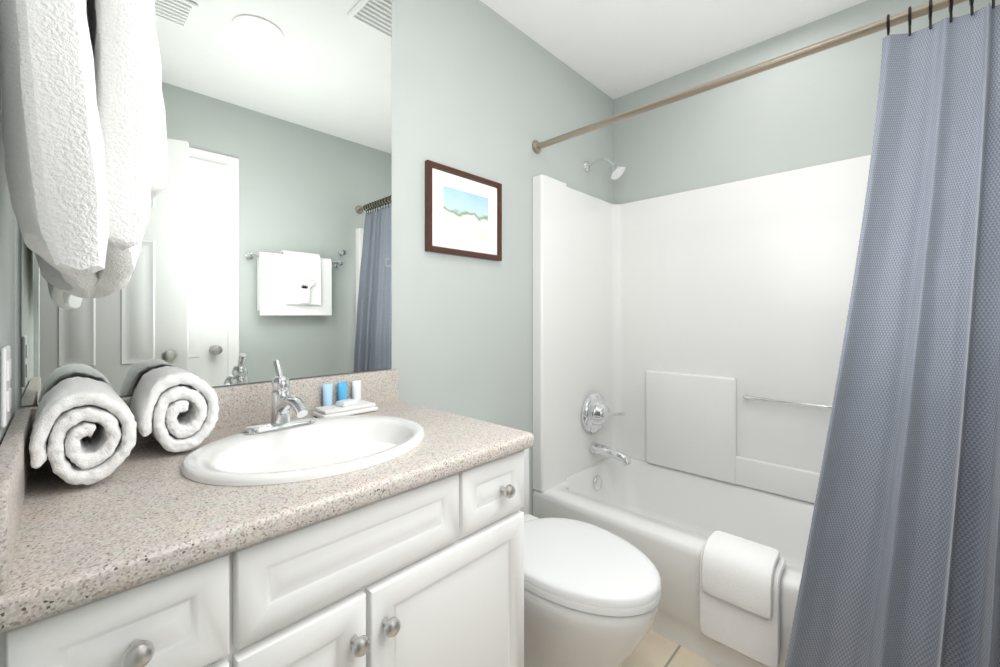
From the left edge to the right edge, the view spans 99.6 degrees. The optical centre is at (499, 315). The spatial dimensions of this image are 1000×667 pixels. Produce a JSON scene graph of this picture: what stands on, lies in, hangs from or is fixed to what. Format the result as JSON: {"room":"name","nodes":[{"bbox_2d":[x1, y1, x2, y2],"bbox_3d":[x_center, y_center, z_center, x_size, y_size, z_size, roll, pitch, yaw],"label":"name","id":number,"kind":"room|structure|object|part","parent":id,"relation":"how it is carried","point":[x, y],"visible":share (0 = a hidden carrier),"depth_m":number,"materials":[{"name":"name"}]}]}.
{"room":"bathroom","nodes":[
{"label":"bathroom","id":0,"kind":"room"},
{"bbox_2d":[0,88,14,444],"bbox_3d":[-0.357,-0.054,0.191,1.680,2.420,0.100,0,0,44],"label":"wall","id":1,"kind":"structure","parent":0,"point":[7,275],"depth_m":0.68,"materials":[{"name":"paint"}]},
{"bbox_2d":[0,345,10,427],"bbox_3d":[-0.741,0.103,0.635,0.080,0.115,0.007,0,0,44],"label":"electrical outlet plate","id":2,"kind":"object","parent":1,"relation":"attached to","point":[5,388],"visible":0.98,"depth_m":0.61,"materials":[{"name":"white plastic"}]},
{"bbox_2d":[0,0,168,297],"bbox_3d":[-0.449,-0.430,0.456,0.572,0.826,0.154,0,0,44],"label":"hanging towels","id":3,"kind":"object","parent":1,"relation":"hanging from","point":[84,135],"visible":1,"depth_m":0.27,"materials":[{"name":"white fabric"}]},
{"bbox_2d":[15,0,613,514],"bbox_3d":[-0.169,-0.054,1.673,0.100,2.420,2.500,0,0,44],"label":"wall","id":4,"kind":"structure","parent":0,"point":[481,88],"depth_m":1.67,"materials":[{"name":"paint"}]},
{"bbox_2d":[0,368,398,599],"bbox_3d":[-0.426,0.241,0.907,0.582,0.130,0.834,0,0,44],"label":"backsplash","id":5,"kind":"structure","parent":4,"relation":"attached to","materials":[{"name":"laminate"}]},
{"bbox_2d":[22,0,391,405],"bbox_3d":[-0.639,-0.495,1.103,0.005,1.337,0.808,0,0,44],"label":"mirror","id":6,"kind":"object","parent":4,"relation":"attached to","point":[266,240],"visible":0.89,"depth_m":1.10,"materials":[{"name":"clear glass"}]},
{"bbox_2d":[385,259,389,266],"bbox_3d":[-0.367,-0.174,1.381,0.003,0.024,0.016,0,0,44],"label":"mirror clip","id":7,"kind":"object","parent":6,"relation":"attached to","point":[387,262],"visible":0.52,"depth_m":1.37,"materials":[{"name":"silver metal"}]},
{"bbox_2d":[425,160,501,260],"bbox_3d":[-0.128,-0.389,1.625,0.022,0.320,0.377,0,0,44],"label":"picture frame","id":8,"kind":"object","parent":4,"relation":"attached to","point":[429,166],"visible":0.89,"depth_m":1.57,"materials":[{"name":"brown wood"}]},
{"bbox_2d":[432,168,496,254],"bbox_3d":[-0.127,-0.389,1.624,0.001,0.276,0.333,0,0,44],"label":"mat","id":9,"kind":"object","parent":8,"relation":"in","point":[440,180],"visible":1,"depth_m":1.60,"materials":[{"name":"white paper"}]},
{"bbox_2d":[443,186,487,240],"bbox_3d":[-0.128,-0.389,1.625,0.001,0.172,0.229,0,0,44],"label":"framed print","id":10,"kind":"object","parent":9,"relation":"attached to","point":[465,214],"visible":1,"depth_m":1.62},
{"bbox_2d":[584,158,625,179],"bbox_3d":[0.544,-0.761,2.184,0.221,0.131,0.084,0,0,44],"label":"shower head","id":11,"kind":"object","parent":4,"relation":"attached to","point":[617,171],"visible":1,"depth_m":2.14},
{"bbox_2d":[621,630,719,666],"bbox_3d":[0.024,1.181,0.588,1.880,0.050,3.800,0,0,44],"label":"floor","id":12,"kind":"structure","parent":0,"point":[654,649],"depth_m":1.43,"materials":[{"name":"tile"}]},
{"bbox_2d":[0,360,533,666],"bbox_3d":[-0.417,0.630,0.901,0.604,1.051,0.838,0,0,44],"label":"bathroom vanity","id":13,"kind":"object","parent":12,"relation":"on","point":[276,522],"visible":1,"depth_m":0.69,"materials":[{"name":"white paint"}]},
{"bbox_2d":[29,377,136,484],"bbox_3d":[-0.738,0.194,0.750,0.250,0.154,0.126,0,0,44],"label":"roll","id":14,"kind":"object","parent":13,"relation":"on","point":[84,431],"visible":1,"depth_m":0.67,"materials":[{"name":"white fabric"}]},
{"bbox_2d":[130,366,218,451],"bbox_3d":[-0.686,0.191,0.889,0.176,0.162,0.130,0,0,44],"label":"roll","id":15,"kind":"object","parent":13,"relation":"on","point":[174,409],"visible":1,"depth_m":0.83,"materials":[{"name":"white fabric"}]},
{"bbox_2d":[243,360,315,434],"bbox_3d":[-0.480,0.183,0.960,0.169,0.156,0.156,0,0,44],"label":"faucet","id":16,"kind":"object","parent":13,"relation":"on","point":[281,422],"depth_m":0.97,"materials":[{"name":"silver metal"}]},
{"bbox_2d":[181,415,424,529],"bbox_3d":[-0.388,0.340,0.902,0.400,0.158,0.470,0,0,44],"label":"sink","id":17,"kind":"object","parent":13,"relation":"in","point":[266,460],"depth_m":0.87,"materials":[{"name":"white ceramic"}]},
{"bbox_2d":[312,380,377,417],"bbox_3d":[-0.443,0.234,1.201,0.098,0.080,0.160,0,0,44],"label":"toiletries","id":18,"kind":"object","parent":13,"relation":"on","point":[345,406],"visible":0.98,"depth_m":1.19,"materials":[{"name":"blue plastic"}]},
{"bbox_2d":[520,448,660,666],"bbox_3d":[0.139,0.806,1.364,0.756,0.700,0.380,0,0,44],"label":"toilet","id":19,"kind":"object","parent":12,"relation":"on","point":[592,595],"visible":0.5,"depth_m":1.15,"materials":[{"name":"ceramic"}]},
{"bbox_3d":[0.155,0.958,1.349,0.694,0.397,0.364,0,0,44],"label":"bowl","id":20,"kind":"part","parent":19,"relation":"part of","materials":[{"name":"ceramic"}]},
{"bbox_3d":[0.221,0.733,1.286,0.528,0.051,0.374,0,0,44],"label":"seat","id":21,"kind":"part","parent":19,"relation":"part of","materials":[{"name":"white plastic"}]},
{"bbox_2d":[533,155,870,666],"bbox_3d":[1.011,0.261,1.618,1.676,1.790,0.743,0,0,44],"label":"bathtub","id":22,"kind":"object","parent":12,"relation":"on","point":[687,348],"visible":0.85,"depth_m":1.98,"materials":[{"name":"white plastic"}]},
{"bbox_2d":[533,451,870,666],"bbox_3d":[1.011,0.974,1.618,1.676,0.365,0.743,0,0,44],"label":"tub","id":23,"kind":"object","parent":22,"relation":"in","point":[668,513],"depth_m":1.84,"materials":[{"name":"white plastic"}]},
{"bbox_2d":[699,531,785,666],"bbox_3d":[0.775,0.896,1.357,0.228,0.315,0.158,0,0,44],"label":"towel","id":24,"kind":"object","parent":22,"relation":"hanging from","point":[739,588],"visible":1,"depth_m":1.31,"materials":[{"name":"white fabric"}]},
{"bbox_2d":[645,369,870,565],"bbox_3d":[1.288,0.540,1.805,1.380,0.498,0.031,0,0,44],"label":"shelf","id":25,"kind":"object","parent":22,"relation":"attached to","point":[702,425],"depth_m":1.97,"materials":[{"name":"white plastic"}]},
{"bbox_2d":[480,0,866,99],"bbox_3d":[0.024,-1.289,0.588,1.880,0.050,3.800,0,0,44],"label":"ceiling","id":26,"kind":"structure","parent":0,"point":[613,49],"depth_m":1.86,"materials":[{"name":"paint"}]},
{"bbox_2d":[614,0,999,203],"bbox_3d":[1.340,-0.054,1.889,1.780,2.420,0.100,0,0,44],"label":"wall","id":27,"kind":"structure","parent":0,"point":[819,108],"depth_m":1.94,"materials":[{"name":"paint"}]},
{"bbox_3d":[0.632,-0.054,-0.064,0.100,2.420,3.700,0,0,44],"label":"wall","id":28,"kind":"structure","parent":0,"visible":0},
{"bbox_2d":[532,0,967,153],"bbox_3d":[0.773,-0.779,1.370,1.679,0.060,0.060,0,0,44],"label":"curtain rod","id":29,"kind":"object","parent":28,"relation":"attached to","point":[858,33],"visible":1,"depth_m":1.31,"materials":[{"name":"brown metal"}]},
{"bbox_2d":[785,0,999,666],"bbox_3d":[1.044,0.154,1.011,0.625,1.905,0.191,0,0,44],"label":"curtain","id":30,"kind":"object","parent":29,"relation":"hanging from","point":[901,566],"visible":0.98,"depth_m":1.04,"materials":[{"name":"fabric"}]}
]}

